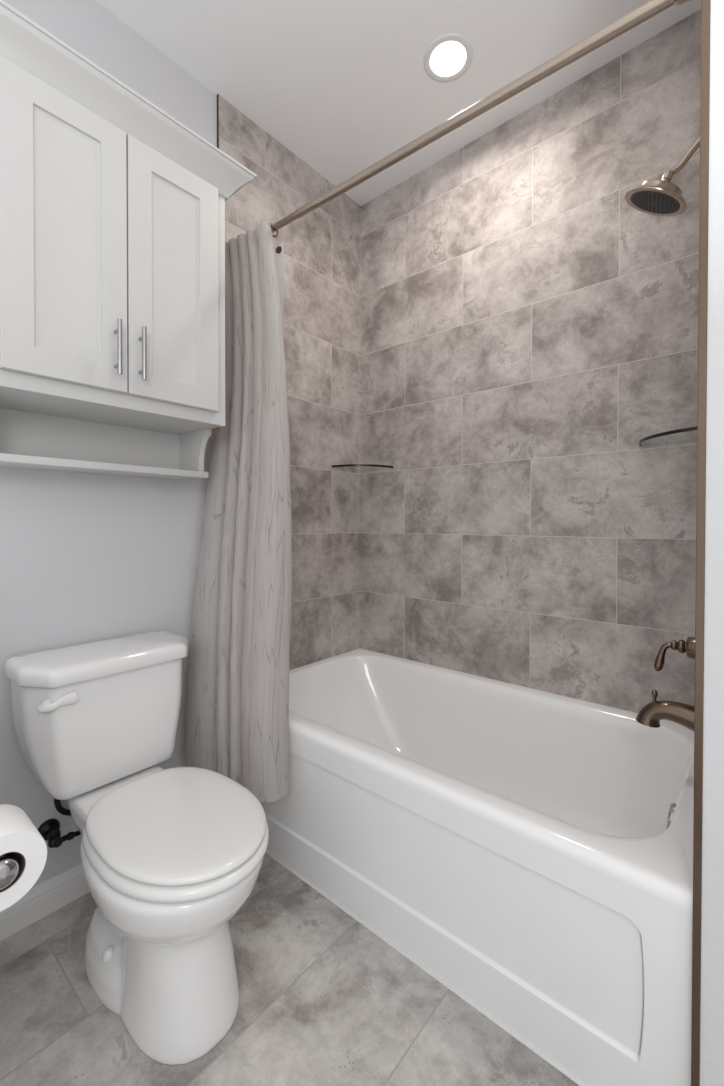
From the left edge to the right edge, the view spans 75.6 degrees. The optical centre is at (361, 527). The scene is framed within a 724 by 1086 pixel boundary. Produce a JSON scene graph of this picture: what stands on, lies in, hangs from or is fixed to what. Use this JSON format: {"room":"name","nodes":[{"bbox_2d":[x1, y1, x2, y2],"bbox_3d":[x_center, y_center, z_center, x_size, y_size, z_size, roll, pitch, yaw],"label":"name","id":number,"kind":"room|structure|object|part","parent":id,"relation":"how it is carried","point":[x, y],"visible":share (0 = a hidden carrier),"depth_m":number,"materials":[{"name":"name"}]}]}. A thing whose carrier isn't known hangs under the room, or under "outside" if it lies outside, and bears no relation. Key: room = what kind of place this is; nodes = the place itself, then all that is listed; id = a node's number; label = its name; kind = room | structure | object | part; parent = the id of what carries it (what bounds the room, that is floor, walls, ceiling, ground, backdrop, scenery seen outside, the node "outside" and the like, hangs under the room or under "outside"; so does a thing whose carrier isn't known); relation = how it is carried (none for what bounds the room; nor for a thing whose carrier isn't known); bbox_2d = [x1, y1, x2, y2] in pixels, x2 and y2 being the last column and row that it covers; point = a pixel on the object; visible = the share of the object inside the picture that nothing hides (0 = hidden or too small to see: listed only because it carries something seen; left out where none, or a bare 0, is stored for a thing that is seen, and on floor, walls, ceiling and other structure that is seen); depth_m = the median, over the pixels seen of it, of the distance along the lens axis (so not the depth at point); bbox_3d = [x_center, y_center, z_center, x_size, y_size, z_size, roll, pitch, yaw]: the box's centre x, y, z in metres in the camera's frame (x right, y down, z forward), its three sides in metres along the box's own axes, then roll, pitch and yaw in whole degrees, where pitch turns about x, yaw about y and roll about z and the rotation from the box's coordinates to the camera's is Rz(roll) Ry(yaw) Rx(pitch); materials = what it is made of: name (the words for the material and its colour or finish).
{"room":"bathroom","nodes":[
{"label":"bathroom","id":0,"kind":"room"},
{"bbox_2d":[0,0,216,885],"bbox_3d":[-1.449,-0.251,0.884,0.142,2.800,2.563,1,1,41],"label":"wall","id":1,"kind":"structure","parent":0,"point":[85,558],"depth_m":1.47,"materials":[{"name":"paint"}]},
{"bbox_2d":[0,863,89,940],"bbox_3d":[-0.856,1.094,1.472,0.014,0.097,0.890,1,1,41],"label":"baseboard","id":2,"kind":"structure","parent":1,"relation":"attached to","point":[50,895],"depth_m":1.37,"materials":[{"name":"white paint"}]},
{"bbox_2d":[38,798,80,847],"bbox_3d":[-0.864,0.826,1.393,0.101,0.205,0.156,1,1,41],"label":"supply valve","id":3,"kind":"object","parent":1,"relation":"attached to","point":[49,830],"visible":0.47,"depth_m":1.37,"materials":[{"name":"black metal"}]},
{"bbox_3d":[-0.842,0.903,1.378,0.102,0.021,0.021,-1,1,-41],"label":"handle","id":4,"kind":"part","parent":3,"relation":"part of","materials":[{"name":"black metal"}]},
{"bbox_2d":[0,0,256,480],"bbox_3d":[-0.725,-0.660,1.349,0.342,0.984,0.772,1,1,41],"label":"upper cabinet","id":5,"kind":"object","parent":1,"relation":"attached to","point":[112,208],"visible":1,"depth_m":1.25,"materials":[{"name":"white paint"}]},
{"bbox_3d":[-0.736,-0.718,1.169,0.018,0.703,0.278,1,1,41],"label":"door","id":6,"kind":"part","parent":5,"relation":"part of","materials":[{"name":"white paint"}]},
{"bbox_3d":[-0.852,-0.253,1.458,0.016,0.156,0.598,1,1,41],"label":"panel","id":7,"kind":"part","parent":5,"relation":"part of","materials":[{"name":"white paint"}]},
{"bbox_2d":[0,453,207,480],"bbox_3d":[-0.792,-0.179,1.419,0.158,0.021,0.630,1,1,41],"label":"shelf","id":8,"kind":"object","parent":5,"relation":"attached to","point":[6,460],"depth_m":1.37,"materials":[{"name":"white paint"}]},
{"bbox_3d":[-0.646,-0.476,1.236,0.036,0.144,0.012,1,1,41],"label":"handle","id":9,"kind":"part","parent":5,"relation":"part of","materials":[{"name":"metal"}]},
{"bbox_3d":[-0.725,-1.110,1.344,0.342,0.083,0.772,1,1,41],"label":"crown","id":10,"kind":"part","parent":5,"relation":"part of","materials":[{"name":"white paint"}]},
{"bbox_3d":[-0.604,-0.476,1.285,0.036,0.144,0.012,1,1,41],"label":"handle","id":11,"kind":"part","parent":5,"relation":"part of","materials":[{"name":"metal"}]},
{"bbox_3d":[-0.552,-0.720,1.384,0.018,0.703,0.278,1,1,41],"label":"door","id":12,"kind":"part","parent":5,"relation":"part of","materials":[{"name":"white paint"}]},
{"bbox_2d":[0,853,578,1085],"bbox_3d":[-0.093,1.207,0.365,2.900,0.100,3.520,1,1,41],"label":"floor","id":13,"kind":"structure","parent":0,"point":[324,1000],"depth_m":1.09,"materials":[{"name":"tile"}]},
{"bbox_2d":[4,630,268,1064],"bbox_3d":[-0.552,0.754,1.227,0.761,0.784,0.471,1,1,41],"label":"toilet","id":14,"kind":"object","parent":13,"relation":"on","point":[170,856],"visible":1,"depth_m":1.13,"materials":[{"name":"white ceramic"}]},
{"bbox_3d":[-0.786,0.451,1.206,0.088,0.042,0.026,0,1,-34],"label":"flush lever","id":15,"kind":"part","parent":14,"relation":"part of","materials":[{"name":"white plastic"}]},
{"bbox_3d":[-0.752,0.383,1.395,0.231,0.046,0.471,1,1,41],"label":"tank lid","id":16,"kind":"part","parent":14,"relation":"part of","materials":[{"name":"white ceramic"}]},
{"bbox_3d":[-0.756,0.562,1.400,0.210,0.326,0.446,1,1,41],"label":"tank","id":17,"kind":"part","parent":14,"relation":"part of","materials":[{"name":"white ceramic"}]},
{"bbox_3d":[-0.531,0.941,1.212,0.686,0.411,0.375,1,1,41],"label":"bowl","id":18,"kind":"part","parent":14,"relation":"part of","materials":[{"name":"white ceramic"}]},
{"bbox_3d":[-0.452,0.739,1.153,0.512,0.023,0.374,1,1,41],"label":"seat","id":19,"kind":"part","parent":14,"relation":"part of","materials":[{"name":"white plastic"}]},
{"bbox_3d":[-0.451,0.714,1.156,0.495,0.020,0.362,1,1,41],"label":"lid","id":20,"kind":"part","parent":14,"relation":"part of","materials":[{"name":"white plastic"}]},
{"bbox_2d":[260,648,693,1085],"bbox_3d":[0.287,0.893,1.641,1.509,0.500,0.844,1,1,41],"label":"bathtub","id":21,"kind":"object","parent":13,"relation":"on","point":[530,849],"visible":0.77,"depth_m":1.23,"materials":[{"name":"white ceramic"}]},
{"bbox_2d":[265,851,585,1085],"bbox_3d":[0.021,1.144,1.334,1.510,0.008,0.008,1,1,41],"label":"trim","id":22,"kind":"structure","parent":21,"relation":"attached to","point":[383,938],"depth_m":1.17,"materials":[{"name":"white paint"}]},
{"bbox_2d":[289,648,693,912],"bbox_3d":[0.287,0.845,1.640,1.509,0.404,0.844,1,1,41],"label":"basin","id":23,"kind":"object","parent":21,"relation":"in","point":[419,787],"depth_m":1.45,"materials":[{"name":"white ceramic"}]},
{"bbox_3d":[0.812,0.763,1.218,0.028,0.085,0.084,1,1,41],"label":"overflow plate","id":24,"kind":"part","parent":21,"relation":"part of","materials":[{"name":"silver metal"}]},
{"bbox_2d":[219,95,360,669],"bbox_3d":[-0.337,-0.265,2.172,0.150,2.800,0.834,1,1,41],"label":"tiled wall","id":25,"kind":"structure","parent":0,"point":[322,263],"depth_m":2.20,"materials":[{"name":"tile"}]},
{"bbox_2d":[217,94,218,148],"bbox_3d":[-0.557,-0.261,1.809,0.013,2.800,0.003,1,1,41],"label":"trim","id":26,"kind":"structure","parent":25,"relation":"attached to","point":[217,94],"depth_m":1.79,"materials":[{"name":"metal"}]},
{"bbox_2d":[96,0,701,205],"bbox_3d":[-0.088,-1.693,0.332,2.900,0.100,3.520,1,1,41],"label":"ceiling","id":27,"kind":"structure","parent":0,"point":[343,85],"depth_m":1.65,"materials":[{"name":"paint"}]},
{"bbox_2d":[423,34,472,81],"bbox_3d":[0.304,-1.655,1.652,0.172,0.005,0.172,1,1,41],"label":"recessed light","id":28,"kind":"object","parent":27,"relation":"in","point":[448,57],"visible":1,"depth_m":1.64,"materials":[{"name":"white paint"}]},
{"bbox_2d":[360,9,700,712],"bbox_3d":[0.554,-0.262,2.036,1.680,2.800,0.120,1,1,41],"label":"wall","id":29,"kind":"structure","parent":0,"point":[525,325],"depth_m":1.82,"materials":[{"name":"tile"}]},
{"bbox_2d":[332,464,392,467],"bbox_3d":[0.003,-0.297,2.287,0.216,0.010,0.216,1,1,41],"label":"corner shelf","id":30,"kind":"object","parent":29,"relation":"attached to","point":[345,465],"visible":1,"depth_m":2.23,"materials":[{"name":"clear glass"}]},
{"bbox_2d":[639,426,696,445],"bbox_3d":[0.970,-0.282,1.443,0.236,0.010,0.236,1,1,41],"label":"corner shelf","id":31,"kind":"object","parent":29,"relation":"attached to","point":[689,428],"visible":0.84,"depth_m":1.39,"materials":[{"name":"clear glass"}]},
{"bbox_2d":[700,5,710,1011],"bbox_3d":[0.923,-0.251,1.161,0.060,2.800,0.967,1,1,41],"label":"tiled wall","id":32,"kind":"structure","parent":0,"point":[710,5],"depth_m":0.81,"materials":[{"name":"tile"}]},
{"bbox_2d":[625,136,699,215],"bbox_3d":[0.798,-0.919,1.210,0.205,0.197,0.157,1,1,41],"label":"shower","id":33,"kind":"object","parent":32,"relation":"attached to","point":[662,197],"visible":0.86,"depth_m":1.20,"materials":[{"name":"brown metal"}]},
{"bbox_3d":[0.835,-0.953,1.178,0.106,0.090,0.022,1,1,41],"label":"arm","id":34,"kind":"part","parent":33,"relation":"part of","materials":[{"name":"brown metal"}]},
{"bbox_2d":[636,689,694,731],"bbox_3d":[0.813,0.480,1.214,0.177,0.097,0.072,1,1,41],"label":"tub spout","id":35,"kind":"object","parent":32,"relation":"attached to","point":[650,715],"visible":0.76,"depth_m":1.21,"materials":[{"name":"brown metal"}]},
{"bbox_3d":[0.779,0.452,1.243,0.015,0.041,0.015,1,1,41],"label":"diverter knob","id":36,"kind":"part","parent":35,"relation":"part of","materials":[{"name":"brown metal"}]},
{"bbox_2d":[654,637,694,670],"bbox_3d":[0.827,0.306,1.201,0.128,0.168,0.168,1,1,41],"label":"shower valve","id":37,"kind":"object","parent":32,"relation":"attached to","point":[681,646],"visible":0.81,"depth_m":1.20,"materials":[{"name":"brown metal"}]},
{"bbox_3d":[0.804,0.334,1.220,0.068,0.090,0.038,1,1,41],"label":"lever","id":38,"kind":"part","parent":37,"relation":"part of","materials":[{"name":"brown metal"}]},
{"bbox_2d":[700,0,723,1085],"bbox_3d":[1.097,-0.242,0.449,1.228,2.800,0.120,1,1,41],"label":"wall","id":39,"kind":"structure","parent":0,"point":[712,914],"depth_m":0.80,"materials":[{"name":"white paint"}]},
{"bbox_2d":[271,0,689,232],"bbox_3d":[0.054,-1.040,1.343,1.510,0.080,0.048,1,1,40],"label":"curtain rod","id":40,"kind":"object","parent":39,"relation":"attached to","point":[651,8],"visible":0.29,"depth_m":1.11,"materials":[{"name":"brown metal"}]},
{"bbox_2d":[185,222,291,802],"bbox_3d":[-0.412,-0.107,1.621,0.459,1.958,0.235,1,1,41],"label":"shower curtain","id":41,"kind":"object","parent":40,"relation":"hanging from","point":[237,726],"visible":0.96,"depth_m":1.57,"materials":[{"name":"fabric"}]},
{"bbox_2d":[274,242,283,329],"bbox_3d":[-0.389,-0.200,1.755,0.292,1.620,0.018,1,1,41],"label":"liner","id":42,"kind":"object","parent":40,"relation":"hanging from","point":[279,251],"visible":0.07,"depth_m":1.66,"materials":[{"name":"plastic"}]},
{"bbox_2d":[691,0,710,1085],"bbox_3d":[0.588,-0.247,0.807,0.012,2.800,0.006,1,1,41],"label":"trim","id":43,"kind":"structure","parent":39,"relation":"attached to","point":[705,4],"depth_m":0.81,"materials":[{"name":"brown metal"}]},
{"bbox_3d":[-1.221,0.717,0.593,0.597,0.872,0.926,1,1,41],"label":"vanity cabinet","id":44,"kind":"object","parent":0,"visible":0},
{"bbox_2d":[0,855,18,889],"bbox_3d":[-0.672,0.567,0.793,0.196,0.054,0.098,1,1,34],"label":"toilet paper holder","id":45,"kind":"object","parent":44,"relation":"attached to","point":[9,865],"visible":0.96,"depth_m":0.77,"materials":[{"name":"silver metal"}]},
{"bbox_2d":[0,804,46,911],"bbox_3d":[-0.634,0.569,0.807,0.112,0.127,0.127,1,1,41],"label":"toilet paper roll","id":46,"kind":"object","parent":45,"relation":"on","point":[20,839],"visible":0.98,"depth_m":0.80,"materials":[{"name":"paper"}]}
]}

